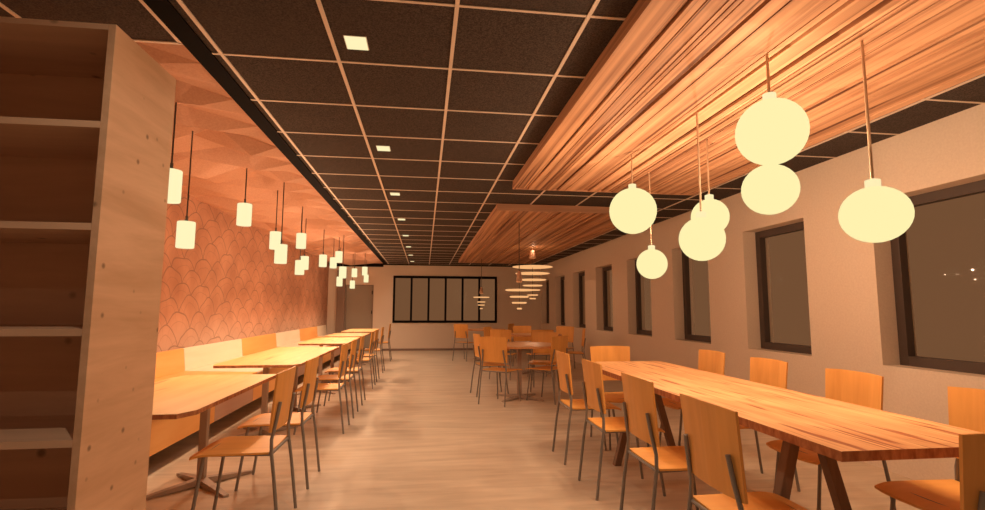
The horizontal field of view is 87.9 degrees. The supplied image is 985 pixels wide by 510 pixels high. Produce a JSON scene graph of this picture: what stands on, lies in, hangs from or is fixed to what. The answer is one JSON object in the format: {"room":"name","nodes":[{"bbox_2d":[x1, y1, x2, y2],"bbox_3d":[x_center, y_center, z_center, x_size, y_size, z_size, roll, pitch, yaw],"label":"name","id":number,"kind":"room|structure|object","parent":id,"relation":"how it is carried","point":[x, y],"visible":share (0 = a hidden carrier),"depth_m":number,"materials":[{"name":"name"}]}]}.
{"room":"eatery","nodes":[
{"label":"eatery","id":0,"kind":"room"},
{"bbox_2d":[157,192,328,351],"bbox_3d":[-3.749,0.509,6.015,0.250,2.677,17.950,1,-6,-7],"label":"wall","id":1,"kind":"structure","parent":0,"point":[230,286],"depth_m":7.29,"materials":[{"name":"paper"}]},
{"bbox_2d":[327,265,540,348],"bbox_3d":[-1.812,1.506,15.373,7.263,2.677,0.200,1,-6,-7],"label":"wall","id":2,"kind":"structure","parent":0,"point":[403,335],"depth_m":15.24,"materials":[{"name":"paint"}]},
{"bbox_2d":[335,270,345,332],"bbox_3d":[-4.415,1.616,14.852,0.230,2.330,0.120,1,-6,-7],"label":"trim","id":3,"kind":"structure","parent":2,"relation":"attached to","point":[341,290],"depth_m":14.81,"materials":[{"name":"brown wood"}]},
{"bbox_2d":[345,285,373,348],"bbox_3d":[-3.911,1.837,14.977,0.790,1.920,0.080,1,-6,-7],"label":"door","id":4,"kind":"structure","parent":2,"relation":"in","point":[359,300],"depth_m":15.00,"materials":[{"name":"beige paint"}]},
{"bbox_2d":[329,263,513,266],"bbox_3d":[-1.649,0.273,15.408,6.353,0.217,0.030,1,-6,-7],"label":"trim","id":5,"kind":"structure","parent":2,"relation":"attached to","point":[338,264],"depth_m":15.31,"materials":[{"name":"black metal"}]},
{"bbox_2d":[348,348,529,350],"bbox_3d":[-1.386,2.803,15.185,5.803,0.060,0.012,1,-6,-7],"label":"baseboard","id":6,"kind":"structure","parent":2,"relation":"attached to","point":[414,349],"depth_m":15.11,"materials":[{"name":"brown wood"}]},
{"bbox_2d":[392,276,496,322],"bbox_3d":[-1.410,1.335,15.358,3.110,1.395,0.070,1,-6,-7],"label":"window","id":7,"kind":"structure","parent":2,"relation":"in","point":[394,277],"depth_m":15.32,"materials":[{"name":"black metal"}]},
{"bbox_2d":[0,0,984,265],"bbox_3d":[-0.629,-0.737,6.663,7.263,0.200,18.150,1,-6,-7],"label":"ceiling","id":8,"kind":"structure","parent":0,"point":[395,32],"depth_m":3.13,"materials":[{"name":"tile"}]},
{"bbox_2d":[167,102,182,203],"bbox_3d":[-1.996,-0.721,3.198,0.124,0.791,0.124,1,-6,-7],"label":"pendant","id":9,"kind":"object","parent":8,"relation":"hanging from","point":[175,175],"visible":0.61,"depth_m":3.15,"materials":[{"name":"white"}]},
{"bbox_2d":[175,131,195,248],"bbox_3d":[-2.320,-0.546,3.907,0.124,0.992,0.124,1,-6,-7],"label":"pendant","id":10,"kind":"object","parent":8,"relation":"hanging from","point":[185,230],"visible":0.95,"depth_m":3.83,"materials":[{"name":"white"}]},
{"bbox_2d":[236,168,251,226],"bbox_3d":[-2.265,-0.662,4.697,0.124,0.791,0.124,1,-6,-7],"label":"pendant","id":11,"kind":"object","parent":8,"relation":"hanging from","point":[244,210],"visible":0.91,"depth_m":4.62,"materials":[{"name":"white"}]},
{"bbox_2d":[136,42,381,264],"bbox_3d":[-3.189,-0.431,8.772,1.586,0.233,12.740,1,-6,-7],"label":"panelling","id":12,"kind":"object","parent":8,"relation":"attached to","point":[227,142],"visible":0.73,"depth_m":4.80,"materials":[{"name":"wood"}]},
{"bbox_2d":[143,0,386,263],"bbox_3d":[-2.016,-0.669,6.370,0.104,0.010,17.950,1,-6,-7],"label":"trim","id":13,"kind":"structure","parent":8,"relation":"attached to","point":[165,11],"depth_m":3.10,"materials":[{"name":"black metal"}]},
{"bbox_2d":[269,190,280,249],"bbox_3d":[-2.486,-0.459,5.884,0.124,0.791,0.124,1,-6,-7],"label":"pendant","id":14,"kind":"object","parent":8,"relation":"hanging from","point":[275,236],"visible":0.75,"depth_m":5.81,"materials":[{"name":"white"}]},
{"bbox_2d":[274,182,287,263],"bbox_3d":[-2.229,-0.395,5.425,0.124,0.973,0.124,1,-6,-7],"label":"pendant","id":15,"kind":"object","parent":8,"relation":"hanging from","point":[280,255],"visible":0.96,"depth_m":5.34,"materials":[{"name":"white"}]},
{"bbox_2d":[295,216,304,274],"bbox_3d":[-2.688,-0.210,7.170,0.124,0.975,0.124,1,-6,-7],"label":"pendant","id":16,"kind":"object","parent":8,"relation":"hanging from","point":[299,264],"visible":0.94,"depth_m":7.08,"materials":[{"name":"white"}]},
{"bbox_2d":[296,206,305,248],"bbox_3d":[-2.527,-0.479,6.784,0.124,0.791,0.124,1,-6,-7],"label":"pendant","id":17,"kind":"object","parent":8,"relation":"hanging from","point":[300,237],"visible":0.98,"depth_m":6.71,"materials":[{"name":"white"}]},
{"bbox_2d":[301,219,308,269],"bbox_3d":[-2.825,-0.210,7.710,0.124,0.863,0.124,1,-6,-7],"label":"pendant","id":18,"kind":"object","parent":8,"relation":"hanging from","point":[305,258],"visible":0.62,"depth_m":7.64,"materials":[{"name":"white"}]},
{"bbox_2d":[319,238,326,266],"bbox_3d":[-2.816,-0.197,8.521,0.124,0.791,0.124,1,-6,-7],"label":"pendant","id":19,"kind":"object","parent":8,"relation":"hanging from","point":[322,258],"visible":0.95,"depth_m":8.44,"materials":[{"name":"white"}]},
{"bbox_2d":[330,248,336,267],"bbox_3d":[-2.968,-0.148,9.560,0.124,0.791,0.124,1,-6,-7],"label":"pendant","id":20,"kind":"object","parent":8,"relation":"hanging from","point":[333,264],"visible":0.81,"depth_m":9.48,"materials":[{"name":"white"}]},
{"bbox_2d":[335,237,342,262],"bbox_3d":[-2.740,-0.258,9.146,0.124,0.791,0.124,1,-6,-7],"label":"pendant","id":21,"kind":"object","parent":8,"relation":"hanging from","point":[338,254],"visible":0.94,"depth_m":9.07,"materials":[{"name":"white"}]},
{"bbox_2d":[336,247,342,285],"bbox_3d":[-3.252,0.181,10.908,0.124,0.971,0.124,1,-6,-7],"label":"pendant","id":22,"kind":"object","parent":8,"relation":"hanging from","point":[339,281],"visible":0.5,"depth_m":10.82,"materials":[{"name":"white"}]},
{"bbox_2d":[339,240,346,277],"bbox_3d":[-2.622,-0.049,8.988,0.124,0.913,0.124,1,-6,-7],"label":"pendant","id":23,"kind":"object","parent":8,"relation":"hanging from","point":[342,270],"visible":0.99,"depth_m":8.90,"materials":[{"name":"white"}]},
{"bbox_2d":[350,254,354,288],"bbox_3d":[-3.547,0.382,12.978,0.124,0.937,0.124,1,-6,-7],"label":"pendant","id":24,"kind":"object","parent":8,"relation":"hanging from","point":[352,283],"visible":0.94,"depth_m":12.89,"materials":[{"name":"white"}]},
{"bbox_2d":[352,263,356,276],"bbox_3d":[-3.241,0.125,12.031,0.124,0.791,0.124,1,-6,-7],"label":"pendant","id":25,"kind":"object","parent":8,"relation":"hanging from","point":[354,270],"visible":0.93,"depth_m":11.95,"materials":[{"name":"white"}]},
{"bbox_2d":[343,35,368,49],"bbox_3d":[-0.685,-1.067,2.572,0.112,0.006,0.132,1,-6,-7],"label":"recessed light","id":26,"kind":"object","parent":8,"relation":"in","point":[352,42],"visible":1,"depth_m":2.56,"materials":[{"name":"beige metal"}]},
{"bbox_2d":[362,253,367,275],"bbox_3d":[-3.032,0.089,12.164,0.124,0.791,0.124,1,-6,-7],"label":"pendant","id":27,"kind":"object","parent":8,"relation":"hanging from","point":[364,269],"visible":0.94,"depth_m":12.08,"materials":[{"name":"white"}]},
{"bbox_2d":[364,260,368,281],"bbox_3d":[-3.358,0.332,13.617,0.124,0.791,0.124,1,-6,-7],"label":"pendant","id":28,"kind":"object","parent":8,"relation":"hanging from","point":[366,278],"visible":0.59,"depth_m":13.54,"materials":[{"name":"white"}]},
{"bbox_2d":[376,145,390,150],"bbox_3d":[-0.910,-0.889,4.263,0.112,0.006,0.132,1,-6,-7],"label":"recessed light","id":29,"kind":"object","parent":8,"relation":"in","point":[379,148],"visible":1,"depth_m":4.25,"materials":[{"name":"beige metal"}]},
{"bbox_2d":[0,0,984,265],"bbox_3d":[-0.473,-0.643,6.572,6.353,0.007,17.950,1,-6,-7],"label":"ceiling grid","id":30,"kind":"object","parent":8,"relation":"attached to","point":[457,4],"depth_m":3.28,"materials":[{"name":"beige metal"}]},
{"bbox_2d":[458,203,615,263],"bbox_3d":[0.565,-0.203,10.265,2.013,0.086,7.478,1,-6,-7],"label":"raft","id":31,"kind":"object","parent":8,"relation":"attached to","point":[549,230],"visible":0.87,"depth_m":8.23,"materials":[{"name":"brown wood"}]},
{"bbox_2d":[474,259,488,308],"bbox_3d":[-0.275,0.716,12.668,0.400,1.241,0.400,1,-6,-7],"label":"pendant","id":32,"kind":"object","parent":31,"relation":"hanging from","point":[481,288],"visible":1,"depth_m":12.62,"materials":[{"name":"brown"}]},
{"bbox_2d":[506,222,532,308],"bbox_3d":[0.378,0.145,7.237,0.400,1.244,0.400,1,-6,-7],"label":"pendant","id":33,"kind":"object","parent":31,"relation":"hanging from","point":[519,276],"visible":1,"depth_m":7.17,"materials":[{"name":"brown"}]},
{"bbox_2d":[513,248,552,298],"bbox_3d":[0.807,0.369,10.313,0.810,1.040,0.810,1,-6,-7],"label":"pendant","id":34,"kind":"object","parent":31,"relation":"hanging from","point":[532,256],"visible":0.92,"depth_m":10.24,"materials":[{"name":"brown"}]},
{"bbox_2d":[512,0,984,194],"bbox_3d":[1.650,-1.060,2.122,2.013,0.086,6.758,1,-6,-7],"label":"raft","id":35,"kind":"object","parent":8,"relation":"attached to","point":[668,62],"visible":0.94,"depth_m":2.74,"materials":[{"name":"brown wood"}]},
{"bbox_2d":[609,153,656,233],"bbox_3d":[1.110,-0.489,4.054,0.364,0.647,0.364,1,-6,-7],"label":"globe pendant","id":36,"kind":"object","parent":35,"relation":"hanging from","point":[633,210],"visible":1,"depth_m":3.91,"materials":[{"name":"white glass"}]},
{"bbox_2d":[636,172,667,278],"bbox_3d":[1.419,-0.270,4.579,0.266,0.970,0.266,1,-6,-7],"label":"globe pendant","id":37,"kind":"object","parent":35,"relation":"hanging from","point":[652,263],"visible":1,"depth_m":4.46,"materials":[{"name":"white glass"}]},
{"bbox_2d":[679,112,725,260],"bbox_3d":[1.287,-0.433,3.173,0.270,0.943,0.270,1,-6,-7],"label":"globe pendant","id":38,"kind":"object","parent":35,"relation":"hanging from","point":[702,238],"visible":1,"depth_m":3.05,"materials":[{"name":"white glass"}]},
{"bbox_2d":[691,140,729,228],"bbox_3d":[1.573,-0.495,3.717,0.260,0.703,0.260,1,-6,-7],"label":"globe pendant","id":39,"kind":"object","parent":35,"relation":"hanging from","point":[715,209],"visible":0.66,"depth_m":3.60,"materials":[{"name":"white glass"}]},
{"bbox_2d":[741,164,800,214],"bbox_3d":[1.634,-0.578,3.027,0.308,0.683,0.308,1,-6,-7],"label":"globe pendant","id":40,"kind":"object","parent":35,"relation":"hanging from","point":[767,189],"visible":0.88,"depth_m":2.90,"materials":[{"name":"white glass"}]},
{"bbox_2d":[735,53,809,164],"bbox_3d":[1.335,-0.705,2.459,0.316,0.551,0.316,1,-6,-7],"label":"globe pendant","id":41,"kind":"object","parent":35,"relation":"hanging from","point":[773,130],"visible":1,"depth_m":2.34,"materials":[{"name":"white glass"}]},
{"bbox_2d":[838,40,914,242],"bbox_3d":[1.708,-0.523,2.316,0.274,0.941,0.274,1,-6,-7],"label":"globe pendant","id":42,"kind":"object","parent":35,"relation":"hanging from","point":[874,213],"visible":1,"depth_m":2.21,"materials":[{"name":"white glass"}]},
{"bbox_2d":[145,350,920,509],"bbox_3d":[-0.638,1.955,6.378,7.263,0.100,18.150,1,-6,-7],"label":"floor","id":43,"kind":"structure","parent":0,"point":[419,439],"depth_m":4.21,"materials":[{"name":"laminate"}]},
{"bbox_2d":[0,17,175,509],"bbox_3d":[-1.667,0.347,1.556,1.012,2.077,0.378,1,-6,-7],"label":"bookcase","id":44,"kind":"object","parent":43,"relation":"on","point":[87,113],"visible":1,"depth_m":1.71,"materials":[{"name":"brown wood"}]},
{"bbox_2d":[146,374,275,499],"bbox_3d":[-1.893,1.189,3.102,0.695,0.725,1.540,1,-6,-7],"label":"table","id":45,"kind":"object","parent":43,"relation":"on","point":[178,397],"visible":0.58,"depth_m":3.34,"materials":[{"name":"brown wood"}]},
{"bbox_2d":[189,366,296,509],"bbox_3d":[-1.428,1.106,2.980,0.499,0.869,0.410,1,-6,-7],"label":"dining chair","id":46,"kind":"object","parent":43,"relation":"on","point":[283,397],"visible":1,"depth_m":2.95,"materials":[{"name":"brown wood"}]},
{"bbox_2d":[149,325,350,456],"bbox_3d":[-3.525,1.727,8.406,0.856,0.760,12.540,1,-6,-7],"label":"bench","id":47,"kind":"object","parent":43,"relation":"on","point":[195,360],"visible":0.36,"depth_m":6.05,"materials":[{"name":"orange leather"}]},
{"bbox_2d":[213,347,338,435],"bbox_3d":[-2.252,1.449,5.567,0.755,0.725,2.230,1,-6,-7],"label":"table","id":48,"kind":"object","parent":43,"relation":"on","point":[280,357],"visible":0.66,"depth_m":5.07,"materials":[{"name":"brown wood"}]},
{"bbox_2d":[234,356,319,491],"bbox_3d":[-1.522,1.181,3.689,0.499,0.869,0.410,1,-6,-7],"label":"dining chair","id":49,"kind":"object","parent":43,"relation":"on","point":[309,389],"visible":0.81,"depth_m":3.63,"materials":[{"name":"brown wood"}]},
{"bbox_2d":[293,342,349,434],"bbox_3d":[-1.727,1.343,5.228,0.499,0.869,0.410,1,-6,-7],"label":"dining chair","id":50,"kind":"object","parent":43,"relation":"on","point":[343,364],"visible":0.76,"depth_m":5.16,"materials":[{"name":"brown wood"}]},
{"bbox_2d":[297,337,359,394],"bbox_3d":[-2.556,1.713,8.080,0.695,0.725,1.640,1,-6,-7],"label":"table","id":51,"kind":"object","parent":43,"relation":"on","point":[332,341],"visible":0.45,"depth_m":7.79,"materials":[{"name":"brown wood"}]},
{"bbox_2d":[310,339,358,418],"bbox_3d":[-1.822,1.418,5.937,0.499,0.869,0.410,1,-6,-7],"label":"dining chair","id":52,"kind":"object","parent":43,"relation":"on","point":[352,361],"visible":0.77,"depth_m":5.91,"materials":[{"name":"brown wood"}]},
{"bbox_2d":[323,335,365,405],"bbox_3d":[-1.924,1.499,6.707,0.499,0.869,0.410,1,-6,-8],"label":"dining chair","id":53,"kind":"object","parent":43,"relation":"on","point":[361,349],"visible":0.82,"depth_m":6.62,"materials":[{"name":"brown wood"}]},
{"bbox_2d":[324,333,369,374],"bbox_3d":[-2.793,1.901,9.860,0.695,0.725,1.330,1,-6,-7],"label":"table","id":54,"kind":"object","parent":43,"relation":"on","point":[360,335],"visible":0.38,"depth_m":9.55,"materials":[{"name":"brown wood"}]},
{"bbox_2d":[341,331,375,388],"bbox_3d":[-2.105,1.642,8.067,0.499,0.869,0.410,1,-6,-7],"label":"dining chair","id":55,"kind":"object","parent":43,"relation":"on","point":[372,341],"visible":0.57,"depth_m":8.01,"materials":[{"name":"brown wood"}]},
{"bbox_2d":[341,329,379,364],"bbox_3d":[-3.064,2.115,11.896,0.695,0.725,1.700,1,-6,-7],"label":"table","id":56,"kind":"object","parent":43,"relation":"on","point":[348,330],"visible":0.45,"depth_m":11.44,"materials":[{"name":"brown wood"}]},
{"bbox_2d":[348,329,379,381],"bbox_3d":[-2.200,1.717,8.776,0.499,0.869,0.410,1,-6,-6],"label":"dining chair","id":57,"kind":"object","parent":43,"relation":"on","point":[376,339],"visible":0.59,"depth_m":8.69,"materials":[{"name":"brown wood"}]},
{"bbox_2d":[357,327,384,372],"bbox_3d":[-2.361,1.845,9.989,0.499,0.869,0.410,1,-6,-7],"label":"dining chair","id":58,"kind":"object","parent":43,"relation":"on","point":[382,329],"visible":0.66,"depth_m":9.90,"materials":[{"name":"brown wood"}]},
{"bbox_2d":[370,324,391,360],"bbox_3d":[-2.650,2.073,12.158,0.499,0.869,0.410,1,-6,-7],"label":"dining chair","id":59,"kind":"object","parent":43,"relation":"on","point":[389,331],"visible":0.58,"depth_m":12.04,"materials":[{"name":"brown wood"}]},
{"bbox_2d":[452,324,476,361],"bbox_3d":[-0.655,2.092,12.271,0.410,0.869,0.499,-3,-7,30],"label":"dining chair","id":60,"kind":"object","parent":43,"relation":"on","point":[460,330],"visible":0.93,"depth_m":12.12,"materials":[{"name":"brown wood"}]},
{"bbox_2d":[468,328,504,360],"bbox_3d":[-0.157,2.174,12.429,0.940,0.740,0.940,1,-6,-7],"label":"round table","id":61,"kind":"object","parent":43,"relation":"on","point":[472,329],"visible":0.36,"depth_m":12.18,"materials":[{"name":"brown wood"}]},
{"bbox_2d":[470,333,508,396],"bbox_3d":[-0.040,1.582,7.432,0.499,0.869,0.410,2,-6,-15],"label":"dining chair","id":62,"kind":"object","parent":43,"relation":"on","point":[476,337],"visible":0.88,"depth_m":7.35,"materials":[{"name":"brown wood"}]},
{"bbox_2d":[483,327,509,367],"bbox_3d":[0.083,1.872,10.172,0.499,0.869,0.410,-2,-7,22],"label":"dining chair","id":63,"kind":"object","parent":43,"relation":"on","point":[486,330],"visible":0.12,"depth_m":10.23,"materials":[{"name":"brown wood"}]},
{"bbox_2d":[478,337,522,406],"bbox_3d":[0.109,1.512,6.763,0.410,0.869,0.499,-3,-7,30],"label":"dining chair","id":64,"kind":"object","parent":43,"relation":"on","point":[493,349],"visible":1,"depth_m":6.62,"materials":[{"name":"brown wood"}]},
{"bbox_2d":[489,329,516,380],"bbox_3d":[0.217,1.765,9.153,0.410,0.869,0.499,-2,-7,22],"label":"dining chair","id":65,"kind":"object","parent":43,"relation":"on","point":[493,332],"visible":0.41,"depth_m":8.97,"materials":[{"name":"brown wood"}]},
{"bbox_2d":[508,323,515,358],"bbox_3d":[0.279,2.143,12.732,0.499,0.869,0.410,-2,-7,22],"label":"dining chair","id":66,"kind":"object","parent":43,"relation":"on","point":[510,326],"visible":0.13,"depth_m":12.66,"materials":[{"name":"brown wood"}]},
{"bbox_2d":[479,342,550,401],"bbox_3d":[0.371,1.612,7.101,1.120,0.740,1.120,1,-6,-7],"label":"round table","id":67,"kind":"object","parent":43,"relation":"on","point":[519,346],"visible":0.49,"depth_m":7.05,"materials":[{"name":"brown wood"}]},
{"bbox_2d":[513,326,530,365],"bbox_3d":[0.664,1.942,10.813,0.410,0.869,0.499,1,-6,-7],"label":"dining chair","id":68,"kind":"object","parent":43,"relation":"on","point":[516,329],"visible":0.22,"depth_m":11.03,"materials":[{"name":"brown wood"}]},
{"bbox_2d":[511,333,561,373],"bbox_3d":[0.792,1.920,9.996,1.120,0.740,1.120,1,-6,-7],"label":"round table","id":69,"kind":"object","parent":43,"relation":"on","point":[512,334],"visible":0.35,"depth_m":9.83,"materials":[{"name":"brown wood"}]},
{"bbox_2d":[526,330,553,380],"bbox_3d":[0.848,1.765,9.133,0.410,0.869,0.499,1,-6,-7],"label":"dining chair","id":70,"kind":"object","parent":43,"relation":"on","point":[532,331],"visible":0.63,"depth_m":8.96,"materials":[{"name":"brown wood"}]},
{"bbox_2d":[529,332,557,391],"bbox_3d":[0.789,1.625,7.818,0.410,0.869,0.499,-1,-6,12],"label":"dining chair","id":71,"kind":"object","parent":43,"relation":"on","point":[537,336],"visible":0.75,"depth_m":8.03,"materials":[{"name":"brown wood"}]},
{"bbox_2d":[525,336,568,404],"bbox_3d":[0.753,1.532,6.939,0.499,0.869,0.410,-5,-8,40],"label":"dining chair","id":72,"kind":"object","parent":43,"relation":"on","point":[559,343],"visible":0.79,"depth_m":6.81,"materials":[{"name":"brown wood"}]},
{"bbox_2d":[549,326,574,368],"bbox_3d":[1.421,1.917,10.555,0.410,0.869,0.499,-4,-7,32],"label":"dining chair","id":73,"kind":"object","parent":43,"relation":"on","point":[564,330],"visible":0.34,"depth_m":10.72,"materials":[{"name":"brown wood"}]},
{"bbox_2d":[567,329,585,358],"bbox_3d":[1.494,1.801,9.458,0.499,0.869,0.410,0,-6,4],"label":"dining chair","id":74,"kind":"object","parent":43,"relation":"on","point":[583,330],"visible":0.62,"depth_m":9.45,"materials":[{"name":"brown wood"}]},
{"bbox_2d":[552,350,621,464],"bbox_3d":[0.789,1.255,4.314,0.499,0.869,0.410,1,-6,-7],"label":"dining chair","id":75,"kind":"object","parent":43,"relation":"on","point":[563,371],"visible":0.73,"depth_m":4.24,"materials":[{"name":"brown wood"}]},
{"bbox_2d":[590,346,648,449],"bbox_3d":[1.177,1.304,4.771,0.410,0.869,0.499,1,-6,-7],"label":"dining chair","id":76,"kind":"object","parent":43,"relation":"on","point":[597,353],"visible":0.34,"depth_m":4.99,"materials":[{"name":"brown wood"}]},
{"bbox_2d":[578,359,665,500],"bbox_3d":[0.889,1.176,3.565,0.499,0.869,0.410,1,-6,-7],"label":"dining chair","id":77,"kind":"object","parent":43,"relation":"on","point":[593,386],"visible":0.65,"depth_m":3.50,"materials":[{"name":"brown wood"}]},
{"bbox_2d":[619,372,698,509],"bbox_3d":[0.977,1.091,2.754,0.499,0.869,0.410,1,-6,-7],"label":"dining chair","id":78,"kind":"object","parent":43,"relation":"on","point":[639,404],"visible":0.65,"depth_m":2.72,"materials":[{"name":"brown wood"}]},
{"bbox_2d":[659,350,724,445],"bbox_3d":[1.722,1.269,4.417,0.499,0.869,0.410,1,-6,-7],"label":"dining chair","id":79,"kind":"object","parent":43,"relation":"on","point":[712,361],"visible":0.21,"depth_m":4.44,"materials":[{"name":"brown wood"}]},
{"bbox_2d":[679,393,807,509],"bbox_3d":[1.045,1.012,2.011,0.499,0.869,0.410,1,-6,-7],"label":"dining chair","id":80,"kind":"object","parent":43,"relation":"on","point":[712,437],"visible":1,"depth_m":2.01,"materials":[{"name":"brown wood"}]},
{"bbox_2d":[739,357,800,491],"bbox_3d":[1.821,1.191,3.677,0.499,0.869,0.410,1,-6,-7],"label":"dining chair","id":81,"kind":"object","parent":43,"relation":"on","point":[772,372],"visible":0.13,"depth_m":3.75,"materials":[{"name":"brown wood"}]},
{"bbox_2d":[596,361,981,509],"bbox_3d":[1.379,1.205,3.244,0.780,0.745,3.015,1,-6,-7],"label":"table","id":82,"kind":"object","parent":43,"relation":"on","point":[841,431],"visible":0.77,"depth_m":2.35,"materials":[{"name":"brown wood"}]},
{"bbox_2d":[766,368,895,509],"bbox_3d":[1.919,1.113,2.938,0.499,0.869,0.410,1,-6,-7],"label":"dining chair","id":83,"kind":"object","parent":43,"relation":"on","point":[849,386],"visible":0.32,"depth_m":2.96,"materials":[{"name":"brown wood"}]},
{"bbox_2d":[874,386,984,509],"bbox_3d":[2.019,1.034,2.189,0.499,0.869,0.410,1,-6,-7],"label":"dining chair","id":84,"kind":"object","parent":43,"relation":"on","point":[966,406],"visible":0.77,"depth_m":2.32,"materials":[{"name":"brown wood"}]},
{"bbox_2d":[959,433,984,509],"bbox_3d":[1.552,0.980,1.686,0.410,0.869,0.499,1,-6,-7],"label":"dining chair","id":85,"kind":"object","parent":43,"relation":"on","point":[971,445],"visible":1,"depth_m":1.50,"materials":[{"name":"brown wood"}]},
{"bbox_2d":[541,103,984,479],"bbox_3d":[2.826,0.682,6.872,0.310,2.557,17.950,1,-6,-7],"label":"wall","id":86,"kind":"structure","parent":0,"point":[852,308],"depth_m":4.67,"materials":[{"name":"paint"}]},
{"bbox_2d":[546,280,548,322],"bbox_3d":[1.750,1.387,15.200,0.070,1.300,0.920,1,-6,-7],"label":"window","id":87,"kind":"structure","parent":86,"relation":"in","point":[547,281],"depth_m":15.58,"materials":[{"name":"brown metal"}]},
{"bbox_2d":[561,277,564,324],"bbox_3d":[1.969,1.214,13.554,0.070,1.300,0.940,1,-6,-7],"label":"window","id":88,"kind":"structure","parent":86,"relation":"in","point":[562,278],"depth_m":13.94,"materials":[{"name":"brown metal"}]},
{"bbox_2d":[579,272,585,327],"bbox_3d":[2.190,1.039,11.898,0.070,1.300,0.940,1,-6,-7],"label":"window","id":89,"kind":"structure","parent":86,"relation":"in","point":[581,324],"depth_m":12.29,"materials":[{"name":"brown metal"}]},
{"bbox_2d":[602,266,612,330],"bbox_3d":[2.410,0.865,10.241,0.070,1.300,0.940,1,-6,-7],"label":"window","id":90,"kind":"structure","parent":86,"relation":"in","point":[605,269],"depth_m":10.62,"materials":[{"name":"brown metal"}]},
{"bbox_2d":[635,260,651,335],"bbox_3d":[2.631,0.691,8.585,0.070,1.300,0.940,1,-6,-7],"label":"window","id":91,"kind":"structure","parent":86,"relation":"in","point":[637,274],"depth_m":8.96,"materials":[{"name":"brown metal"}]},
{"bbox_2d":[682,251,710,342],"bbox_3d":[2.852,0.516,6.929,0.070,1.300,0.940,1,-6,-7],"label":"window","id":92,"kind":"structure","parent":86,"relation":"in","point":[685,259],"depth_m":7.31,"materials":[{"name":"brown metal"}]},
{"bbox_2d":[755,221,811,353],"bbox_3d":[3.072,0.342,5.272,0.070,1.300,0.940,1,-6,-7],"label":"window","id":93,"kind":"structure","parent":86,"relation":"in","point":[760,236],"depth_m":5.63,"materials":[{"name":"brown"}]},
{"bbox_2d":[890,179,984,374],"bbox_3d":[3.293,0.167,3.616,0.070,1.300,0.940,1,-6,-7],"label":"window","id":94,"kind":"structure","parent":86,"relation":"in","point":[904,317],"depth_m":3.95,"materials":[{"name":"brown"}]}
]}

